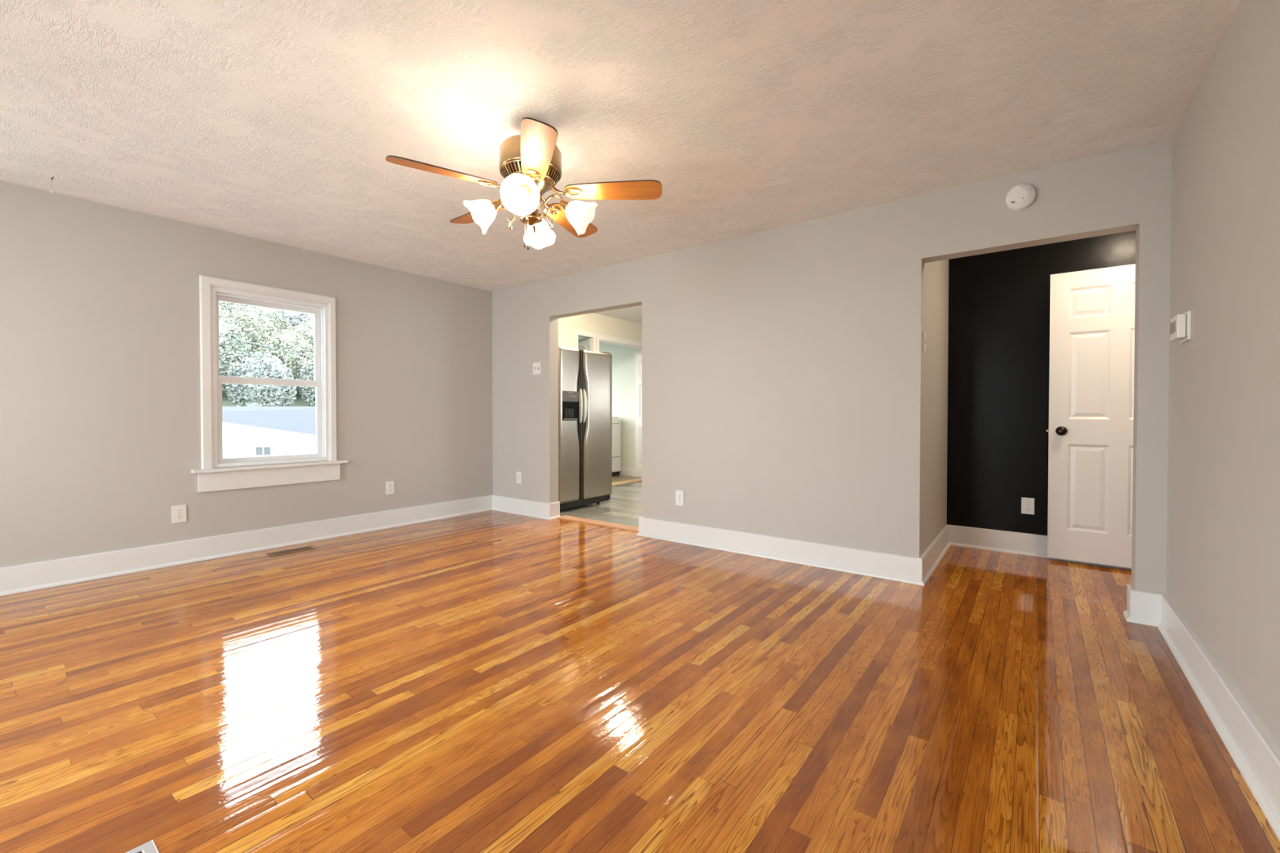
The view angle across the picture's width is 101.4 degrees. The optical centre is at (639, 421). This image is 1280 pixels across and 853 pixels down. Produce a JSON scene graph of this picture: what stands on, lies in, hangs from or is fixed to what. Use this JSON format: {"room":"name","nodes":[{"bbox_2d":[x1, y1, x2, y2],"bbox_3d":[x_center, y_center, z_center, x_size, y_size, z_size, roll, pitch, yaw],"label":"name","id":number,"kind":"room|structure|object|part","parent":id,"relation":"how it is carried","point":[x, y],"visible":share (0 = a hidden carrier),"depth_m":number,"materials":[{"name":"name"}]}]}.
{"room":"empty living room","nodes":[
{"label":"empty living room","id":0,"kind":"room"},
{"bbox_2d":[0,180,641,567],"bbox_3d":[-2.021,-0.268,5.657,0.320,2.520,9.890,1,1,37],"label":"wall","id":1,"kind":"structure","parent":0,"point":[100,395],"depth_m":3.68,"materials":[{"name":"beige paint"}]},
{"bbox_2d":[171,504,186,523],"bbox_3d":[-3.282,0.661,3.730,0.009,0.124,0.080,1,1,37],"label":"wall outlet","id":2,"kind":"object","parent":1,"relation":"attached to","point":[178,513],"visible":1,"depth_m":3.73,"materials":[{"name":"white plastic"}]},
{"bbox_2d":[176,515,182,519],"bbox_3d":[-3.280,0.681,3.729,0.003,0.029,0.034,1,1,37],"label":"receptacle","id":3,"kind":"object","parent":2,"relation":"attached to","point":[178,517],"depth_m":3.73,"materials":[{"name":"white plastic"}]},
{"bbox_2d":[176,509,182,513],"bbox_3d":[-3.280,0.640,3.728,0.003,0.029,0.034,1,1,37],"label":"receptacle","id":4,"kind":"object","parent":2,"relation":"attached to","point":[178,511],"depth_m":3.73,"materials":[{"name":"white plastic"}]},
{"bbox_2d":[191,275,347,492],"bbox_3d":[-2.957,-0.277,4.225,0.185,1.581,1.060,1,1,37],"label":"window","id":5,"kind":"structure","parent":1,"relation":"in","point":[210,478],"depth_m":4.15,"materials":[{"name":"white paint"}]},
{"bbox_3d":[-3.179,-0.356,3.844,0.020,1.413,0.072,1,1,37],"label":"casing","id":6,"kind":"part","parent":5,"relation":"part of","materials":[{"name":"white paint"}]},
{"bbox_3d":[-2.921,-1.034,4.176,0.020,0.066,0.927,1,1,37],"label":"casing","id":7,"kind":"part","parent":5,"relation":"part of","materials":[{"name":"white paint"}]},
{"bbox_3d":[-3.007,-0.637,4.254,0.030,0.655,0.742,1,1,37],"label":"sash","id":8,"kind":"part","parent":5,"relation":"part of","materials":[{"name":"glass"}]},
{"bbox_3d":[-2.980,-0.011,4.241,0.032,0.647,0.742,1,1,37],"label":"sash","id":9,"kind":"part","parent":5,"relation":"part of","materials":[{"name":"white plastic"}]},
{"bbox_3d":[-2.978,-0.330,4.236,0.139,1.340,0.794,1,1,37],"label":"frame","id":10,"kind":"part","parent":5,"relation":"part of","materials":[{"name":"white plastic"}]},
{"bbox_3d":[-2.660,-0.365,4.530,0.020,1.413,0.060,1,1,37],"label":"casing","id":11,"kind":"part","parent":5,"relation":"part of","materials":[{"name":"white paint"}]},
{"bbox_2d":[0,494,560,595],"bbox_3d":[-2.799,0.938,3.586,0.958,0.161,5.304,1,1,37],"label":"baseboard","id":12,"kind":"structure","parent":1,"relation":"attached to","point":[22,578],"depth_m":3.97,"materials":[{"name":"white paint"}]},
{"bbox_2d":[386,480,394,494],"bbox_3d":[-2.361,0.629,4.949,0.009,0.124,0.080,1,1,37],"label":"wall outlet","id":13,"kind":"object","parent":1,"relation":"attached to","point":[389,485],"visible":1,"depth_m":4.95,"materials":[{"name":"white plastic"}]},
{"bbox_2d":[577,337,591,351],"bbox_3d":[-0.850,-0.117,7.597,0.360,2.145,0.046,1,1,37],"label":"door","id":14,"kind":"structure","parent":1,"relation":"in","point":[583,344],"depth_m":7.52,"materials":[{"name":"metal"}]},
{"bbox_2d":[574,329,595,351],"bbox_3d":[-0.766,-0.142,7.368,0.020,2.225,0.420,1,1,37],"label":"trim","id":15,"kind":"structure","parent":1,"relation":"attached to","point":[576,332],"depth_m":7.33,"materials":[{"name":"white paint"}]},
{"bbox_2d":[595,333,641,351],"bbox_3d":[-0.221,-0.155,8.181,0.130,2.230,1.515,1,1,37],"label":"trim","id":16,"kind":"structure","parent":1,"relation":"attached to","point":[600,338],"depth_m":7.90,"materials":[{"name":"white paint"}]},
{"bbox_2d":[635,352,641,477],"bbox_3d":[0.047,-0.104,8.734,0.300,2.090,0.030,1,1,37],"label":"door","id":17,"kind":"structure","parent":1,"relation":"in","point":[637,355],"depth_m":8.77,"materials":[{"name":"white paint"}]},
{"bbox_2d":[594,305,641,324],"bbox_3d":[1.256,-1.588,6.549,4.450,0.100,4.488,1,1,37],"label":"ceiling","id":18,"kind":"structure","parent":0,"point":[633,313],"depth_m":7.57,"materials":[{"name":"white paint"}]},
{"bbox_2d":[0,0,1239,291],"bbox_3d":[-0.336,-1.464,2.374,6.590,0.120,6.710,1,1,37],"label":"ceiling","id":19,"kind":"structure","parent":0,"point":[274,121],"depth_m":2.33,"materials":[{"name":"white paint"}]},
{"bbox_2d":[50,177,53,193],"bbox_3d":[-3.412,-1.372,3.040,0.038,0.086,0.012,1,1,37],"label":"ceiling hook","id":20,"kind":"object","parent":19,"relation":"attached to","point":[51,189],"visible":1,"depth_m":3.05,"materials":[{"name":"white metal"}]},
{"bbox_2d":[385,116,662,249],"bbox_3d":[-0.549,-1.104,2.509,1.151,0.604,1.195,1,1,37],"label":"ceiling fan","id":21,"kind":"object","parent":19,"relation":"hanging from","point":[530,166],"visible":1,"depth_m":2.41,"materials":[{"name":"brown wood"}]},
{"bbox_3d":[-0.846,-1.079,2.264,0.456,0.006,0.136,0,14,-33],"label":"blade","id":22,"kind":"part","parent":21,"relation":"part of","materials":[{"name":"brown wood"}]},
{"bbox_3d":[-0.821,-1.085,2.725,0.456,0.006,0.136,1,14,39],"label":"blade","id":23,"kind":"part","parent":21,"relation":"part of","materials":[{"name":"brown wood"}]},
{"bbox_3d":[-0.754,-0.964,2.471,0.152,0.156,0.165,0,1,-2],"label":"lamp shade","id":24,"kind":"part","parent":21,"relation":"part of","materials":[{"name":"white glass"}]},
{"bbox_2d":[489,199,502,211],"bbox_3d":[-0.683,-1.016,2.473,0.065,0.061,0.058,0,1,-2],"label":"socket","id":25,"kind":"object","parent":21,"relation":"attached to","point":[495,205],"depth_m":2.46,"materials":[{"name":"gold metal"}]},
{"bbox_3d":[-0.612,-0.993,2.475,0.128,0.165,0.016,0,1,-2],"label":"lamp arm","id":26,"kind":"part","parent":21,"relation":"part of","materials":[{"name":"gold metal"}]},
{"bbox_3d":[-0.508,-0.961,2.241,0.165,0.156,0.152,0,1,-2],"label":"lamp shade","id":27,"kind":"part","parent":21,"relation":"part of","materials":[{"name":"white glass"}]},
{"bbox_3d":[-0.509,-0.992,2.272,0.047,0.062,0.075,0,1,-2],"label":"light bulb","id":28,"kind":"part","parent":21,"relation":"part of","materials":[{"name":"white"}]},
{"bbox_2d":[516,183,530,198],"bbox_3d":[-0.511,-1.014,2.311,0.058,0.061,0.065,0,1,-2],"label":"bulb","id":29,"kind":"object","parent":21,"relation":"attached to","point":[527,186],"depth_m":2.30,"materials":[{"name":"glass"}]},
{"bbox_3d":[-0.513,-0.992,2.383,0.016,0.165,0.128,0,1,-2],"label":"lamp arm","id":30,"kind":"part","parent":21,"relation":"part of","materials":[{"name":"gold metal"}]},
{"bbox_3d":[-0.519,-0.995,2.574,0.016,0.165,0.128,0,1,-2],"label":"lamp arm","id":31,"kind":"part","parent":21,"relation":"part of","materials":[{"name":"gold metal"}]},
{"bbox_3d":[-0.415,-1.076,2.097,0.136,0.006,0.456,13,-3,-15],"label":"blade","id":32,"kind":"part","parent":21,"relation":"part of","materials":[{"name":"brown wood"}]},
{"bbox_3d":[-0.524,-0.967,2.716,0.165,0.156,0.152,0,1,-2],"label":"lamp shade","id":33,"kind":"part","parent":21,"relation":"part of","materials":[{"name":"white glass"}]},
{"bbox_3d":[-0.421,-0.993,2.482,0.128,0.165,0.016,0,1,-2],"label":"lamp arm","id":34,"kind":"part","parent":21,"relation":"part of","materials":[{"name":"gold metal"}]},
{"bbox_2d":[559,200,570,211],"bbox_3d":[-0.349,-1.016,2.484,0.065,0.061,0.058,0,1,-2],"label":"socket","id":35,"kind":"object","parent":21,"relation":"attached to","point":[566,206],"depth_m":2.46,"materials":[{"name":"gold metal"}]},
{"bbox_3d":[-0.375,-1.086,2.844,0.136,0.006,0.456,-14,-4,21],"label":"blade","id":36,"kind":"part","parent":21,"relation":"part of","materials":[{"name":"brown wood"}]},
{"bbox_3d":[-0.279,-0.964,2.487,0.152,0.156,0.165,0,1,-2],"label":"lamp shade","id":37,"kind":"part","parent":21,"relation":"part of","materials":[{"name":"white glass"}]},
{"bbox_3d":[-0.124,-1.081,2.456,0.456,0.006,0.136,0,-12,3],"label":"blade","id":38,"kind":"part","parent":21,"relation":"part of","materials":[{"name":"brown wood"}]},
{"bbox_2d":[599,342,641,469],"bbox_3d":[-0.702,-0.318,9.581,2.310,2.520,0.140,1,1,37],"label":"wall","id":39,"kind":"structure","parent":0,"point":[623,357],"depth_m":9.16,"materials":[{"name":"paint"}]},
{"bbox_2d":[619,468,635,476],"bbox_3d":[-0.738,0.883,9.525,2.280,0.120,0.015,1,1,37],"label":"baseboard","id":40,"kind":"structure","parent":39,"relation":"attached to","point":[627,472],"depth_m":9.12,"materials":[{"name":"white paint"}]},
{"bbox_2d":[0,475,1279,852],"bbox_3d":[-0.419,1.034,4.462,9.200,0.050,9.890,1,1,37],"label":"floor","id":41,"kind":"structure","parent":0,"point":[491,681],"depth_m":1.91,"materials":[{"name":"brown wood"}]},
{"bbox_2d":[125,840,158,852],"bbox_3d":[-1.259,1.050,1.134,0.145,0.004,0.328,1,1,37],"label":"floor vent","id":42,"kind":"object","parent":41,"relation":"in","point":[149,846],"visible":1,"depth_m":1.28,"materials":[{"name":"silver metal"}]},
{"bbox_2d":[266,546,315,556],"bbox_3d":[-2.712,1.011,4.077,0.135,0.004,0.300,1,1,37],"label":"floor vent","id":43,"kind":"object","parent":41,"relation":"in","point":[305,548],"visible":1,"depth_m":4.07,"materials":[{"name":"brown metal"}]},
{"bbox_2d":[558,346,612,511],"bbox_3d":[-0.893,0.082,6.182,0.793,1.807,0.878,1,1,37],"label":"refrigerator","id":44,"kind":"object","parent":41,"relation":"on","point":[584,376],"visible":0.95,"depth_m":5.91,"materials":[{"name":"grey metal"}]},
{"bbox_3d":[-0.796,0.043,5.760,0.075,1.687,0.322,1,1,37],"label":"door","id":45,"kind":"part","parent":44,"relation":"part of","materials":[{"name":"silver metal"}]},
{"bbox_3d":[-0.770,-0.088,5.730,0.005,0.100,0.118,1,1,37],"label":"lever","id":46,"kind":"part","parent":44,"relation":"part of","materials":[{"name":"black plastic"}]},
{"bbox_3d":[-0.660,-0.172,5.855,0.032,0.380,0.030,1,1,37],"label":"handle","id":47,"kind":"part","parent":44,"relation":"part of","materials":[{"name":"silver metal"}]},
{"bbox_3d":[-0.643,0.923,6.008,0.065,0.070,0.863,1,1,37],"label":"kick plate","id":48,"kind":"part","parent":44,"relation":"part of","materials":[{"name":"black plastic"}]},
{"bbox_3d":[-0.619,-0.172,5.910,0.032,0.380,0.050,1,1,37],"label":"handle","id":49,"kind":"part","parent":44,"relation":"part of","materials":[{"name":"silver metal"}]},
{"bbox_3d":[-0.513,0.038,6.134,0.075,1.687,0.496,1,1,37],"label":"door","id":50,"kind":"part","parent":44,"relation":"part of","materials":[{"name":"silver metal"}]},
{"bbox_2d":[557,515,639,532],"bbox_3d":[-0.368,0.994,5.091,1.133,0.012,0.125,1,1,37],"label":"trim","id":51,"kind":"structure","parent":41,"relation":"on","point":[565,517],"depth_m":5.08,"materials":[{"name":"brown wood"}]},
{"bbox_2d":[612,417,621,475],"bbox_3d":[-0.800,0.435,9.119,0.684,1.025,0.690,1,1,37],"label":"dryer","id":52,"kind":"object","parent":41,"relation":"on","point":[616,423],"visible":0.18,"depth_m":9.08,"materials":[{"name":"white metal"}]},
{"bbox_2d":[613,484,634,487],"bbox_3d":[-0.245,0.962,7.865,0.130,0.004,0.350,1,1,37],"label":"floor vent","id":53,"kind":"object","parent":41,"relation":"in","point":[623,485],"visible":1,"depth_m":7.86,"materials":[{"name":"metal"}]},
{"bbox_2d":[612,478,641,485],"bbox_3d":[-0.238,0.954,8.198,0.200,0.012,1.370,1,1,37],"label":"trim","id":54,"kind":"structure","parent":41,"relation":"on","point":[615,483],"depth_m":8.17,"materials":[{"name":"brown wood"}]},
{"bbox_2d":[492,138,1172,594],"bbox_3d":[0.581,-0.248,4.262,5.515,2.520,0.124,1,1,37],"label":"wall","id":55,"kind":"structure","parent":0,"point":[783,367],"depth_m":3.70,"materials":[{"name":"beige paint"}]},
{"bbox_2d":[516,471,521,483],"bbox_3d":[-1.297,0.603,5.610,0.080,0.124,0.009,1,1,37],"label":"wall outlet","id":56,"kind":"object","parent":55,"relation":"attached to","point":[518,473],"visible":1,"depth_m":5.60,"materials":[{"name":"white plastic"}]},
{"bbox_2d":[533,362,541,374],"bbox_3d":[-1.069,-0.546,5.418,0.118,0.124,0.017,1,1,37],"label":"light switch","id":57,"kind":"object","parent":55,"relation":"attached to","point":[536,366],"visible":1,"depth_m":5.42,"materials":[{"name":"white plastic"}]},
{"bbox_2d":[675,490,684,506],"bbox_3d":[0.332,0.642,4.379,0.080,0.124,0.009,1,1,37],"label":"wall outlet","id":58,"kind":"object","parent":55,"relation":"attached to","point":[679,494],"visible":1,"depth_m":4.37,"materials":[{"name":"white plastic"}]},
{"bbox_2d":[636,516,1131,586],"bbox_3d":[2.052,0.937,3.862,4.237,0.161,1.304,1,1,37],"label":"baseboard","id":59,"kind":"structure","parent":55,"relation":"attached to","point":[910,570],"depth_m":3.93,"materials":[{"name":"white paint"}]},
{"bbox_2d":[1005,183,1035,210],"bbox_3d":[2.150,-1.269,2.958,0.140,0.140,0.042,1,1,37],"label":"smoke detector","id":60,"kind":"object","parent":55,"relation":"attached to","point":[1020,197],"visible":1,"depth_m":2.94,"materials":[{"name":"white plastic"}]},
{"bbox_2d":[922,259,948,553],"bbox_3d":[2.121,-0.243,3.893,0.156,2.520,1.146,1,1,37],"label":"wall","id":61,"kind":"structure","parent":0,"point":[936,273],"depth_m":3.78,"materials":[{"name":"beige paint"}]},
{"bbox_2d":[922,331,926,351],"bbox_3d":[1.833,-0.511,3.366,0.017,0.124,0.078,1,1,37],"label":"light switch","id":62,"kind":"object","parent":61,"relation":"attached to","point":[924,342],"visible":1,"depth_m":3.35,"materials":[{"name":"white plastic"}]},
{"bbox_2d":[946,230,1135,535],"bbox_3d":[3.360,-0.240,3.738,2.320,2.520,0.100,1,1,37],"label":"wall","id":63,"kind":"structure","parent":0,"point":[998,343],"depth_m":4.07,"materials":[{"name":"black paint"}]},
{"bbox_2d":[1021,497,1034,514],"bbox_3d":[2.953,0.645,3.988,0.080,0.124,0.009,1,1,37],"label":"wall outlet","id":64,"kind":"object","parent":63,"relation":"attached to","point":[1027,504],"visible":1,"depth_m":3.99,"materials":[{"name":"white plastic"}]},
{"bbox_2d":[1046,263,1135,568],"bbox_3d":[3.276,-0.032,3.581,0.782,2.060,0.095,1,1,37],"label":"door","id":65,"kind":"structure","parent":63,"relation":"in","point":[1090,430],"depth_m":3.68,"materials":[{"name":"white paint"}]},
{"bbox_3d":[3.021,0.070,3.753,0.066,0.066,0.060,1,1,37],"label":"knob","id":66,"kind":"part","parent":65,"relation":"part of","materials":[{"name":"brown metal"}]},
{"bbox_2d":[1165,0,1279,752],"bbox_3d":[1.085,-0.159,0.457,0.120,2.440,5.340,1,1,37],"label":"wall","id":67,"kind":"structure","parent":0,"point":[1223,575],"depth_m":1.77,"materials":[{"name":"beige paint"}]},
{"bbox_2d":[1169,310,1191,343],"bbox_3d":[2.403,-0.415,2.331,0.042,0.125,0.175,1,1,37],"label":"thermostat","id":68,"kind":"object","parent":67,"relation":"attached to","point":[1180,324],"visible":1,"depth_m":2.28,"materials":[{"name":"white plastic"}]},
{"bbox_3d":[2.414,-0.415,2.319,0.010,0.125,0.170,1,1,37],"label":"plate","id":69,"kind":"part","parent":68,"relation":"part of","materials":[{"name":"white plastic"}]},
{"bbox_2d":[1123,584,1279,841],"bbox_3d":[1.056,0.978,0.656,0.148,0.161,5.280,1,1,37],"label":"baseboard","id":70,"kind":"structure","parent":67,"relation":"attached to","point":[1253,753],"depth_m":1.77,"materials":[{"name":"white paint"}]},
{"label":"outside","id":71,"kind":"structure","parent":0,"visible":0},
{"bbox_2d":[222,386,310,406],"bbox_3d":[-50.652,-5.021,55.418,40.000,15.287,90.000,1,1,37],"label":"hillside","id":72,"kind":"structure","parent":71,"point":[299,402],"depth_m":54.30,"materials":[{"name":"green plant"}]},
{"bbox_2d":[218,304,231,318],"bbox_3d":[-49.473,-10.045,60.248,5.584,7.816,5.636,0,1,32],"label":"tree","id":73,"kind":"object","parent":72,"relation":"on","point":[221,309],"visible":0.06,"depth_m":60.03,"materials":[{"name":"green plant"}]},
{"bbox_2d":[218,312,252,390],"bbox_3d":[-41.354,-6.091,51.066,5.960,9.006,5.869,0,1,-34],"label":"tree","id":74,"kind":"object","parent":72,"relation":"on","point":[230,350],"visible":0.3,"depth_m":50.50,"materials":[{"name":"green plant"}]},
{"bbox_2d":[218,301,262,312],"bbox_3d":[-51.687,-12.445,67.201,6.059,8.571,6.125,0,1,-9],"label":"tree","id":75,"kind":"object","parent":72,"relation":"on","point":[230,309],"visible":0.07,"depth_m":65.35,"materials":[{"name":"green plant"}]},
{"bbox_2d":[224,306,277,355],"bbox_3d":[-43.556,-8.336,58.117,5.864,8.764,5.918,0,1,-5],"label":"tree","id":76,"kind":"object","parent":72,"relation":"on","point":[256,329],"visible":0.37,"depth_m":57.02,"materials":[{"name":"green plant"}]},
{"bbox_2d":[224,351,297,406],"bbox_3d":[-35.374,-2.826,49.083,5.499,7.479,5.558,0,1,-8],"label":"tree","id":77,"kind":"object","parent":72,"relation":"on","point":[268,366],"visible":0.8,"depth_m":47.76,"materials":[{"name":"green plant"}]},
{"bbox_2d":[261,310,293,334],"bbox_3d":[-45.812,-9.967,65.076,5.775,7.496,5.829,0,1,-9],"label":"tree","id":78,"kind":"object","parent":72,"relation":"on","point":[282,324],"visible":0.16,"depth_m":64.38,"materials":[{"name":"green plant"}]},
{"bbox_2d":[254,329,313,393],"bbox_3d":[-37.623,-5.745,56.075,5.974,8.069,6.030,0,1,24],"label":"tree","id":79,"kind":"object","parent":72,"relation":"on","point":[295,343],"visible":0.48,"depth_m":54.74,"materials":[{"name":"green plant"}]},
{"bbox_2d":[274,309,312,327],"bbox_3d":[-47.946,-12.172,72.179,6.128,7.799,6.077,0,1,-28],"label":"tree","id":80,"kind":"object","parent":72,"relation":"on","point":[297,317],"visible":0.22,"depth_m":70.72,"materials":[{"name":"green plant"}]},
{"bbox_2d":[288,320,313,346],"bbox_3d":[-39.735,-8.070,63.230,6.150,8.004,6.093,0,1,-11],"label":"tree","id":81,"kind":"object","parent":72,"relation":"on","point":[305,331],"visible":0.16,"depth_m":61.53,"materials":[{"name":"green plant"}]},
{"bbox_2d":[297,357,315,406],"bbox_3d":[-31.716,-3.231,53.912,5.755,8.267,5.817,0,1,-7],"label":"tree","id":82,"kind":"object","parent":72,"relation":"on","point":[308,394],"visible":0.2,"depth_m":51.99,"materials":[{"name":"green plant"}]},
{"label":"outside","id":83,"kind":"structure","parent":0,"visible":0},
{"bbox_3d":[-9.183,3.149,24.153,66.000,0.400,90.000,1,1,37],"label":"lawn","id":84,"kind":"structure","parent":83,"visible":0},
{"bbox_2d":[222,406,315,458],"bbox_3d":[-17.106,1.145,24.328,15.981,3.696,15.380,0,1,0],"label":"house","id":85,"kind":"structure","parent":84,"relation":"on","point":[247,431],"depth_m":17.02,"materials":[{"name":"white"}]},
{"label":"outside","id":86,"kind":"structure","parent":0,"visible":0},
{"bbox_2d":[218,303,313,327],"bbox_3d":[-8.447,-2.645,11.786,11.664,2.820,0.026,0,1,6],"label":"overhead cable","id":87,"kind":"object","parent":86,"point":[219,304],"visible":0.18,"depth_m":11.78,"materials":[{"name":"white"}]},
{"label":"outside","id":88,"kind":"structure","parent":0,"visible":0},
{"bbox_2d":[218,334,313,357],"bbox_3d":[-8.439,-1.938,11.806,11.410,2.559,0.026,0,1,8],"label":"overhead cable","id":89,"kind":"object","parent":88,"point":[219,335],"visible":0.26,"depth_m":11.80,"materials":[{"name":"white"}]}
]}

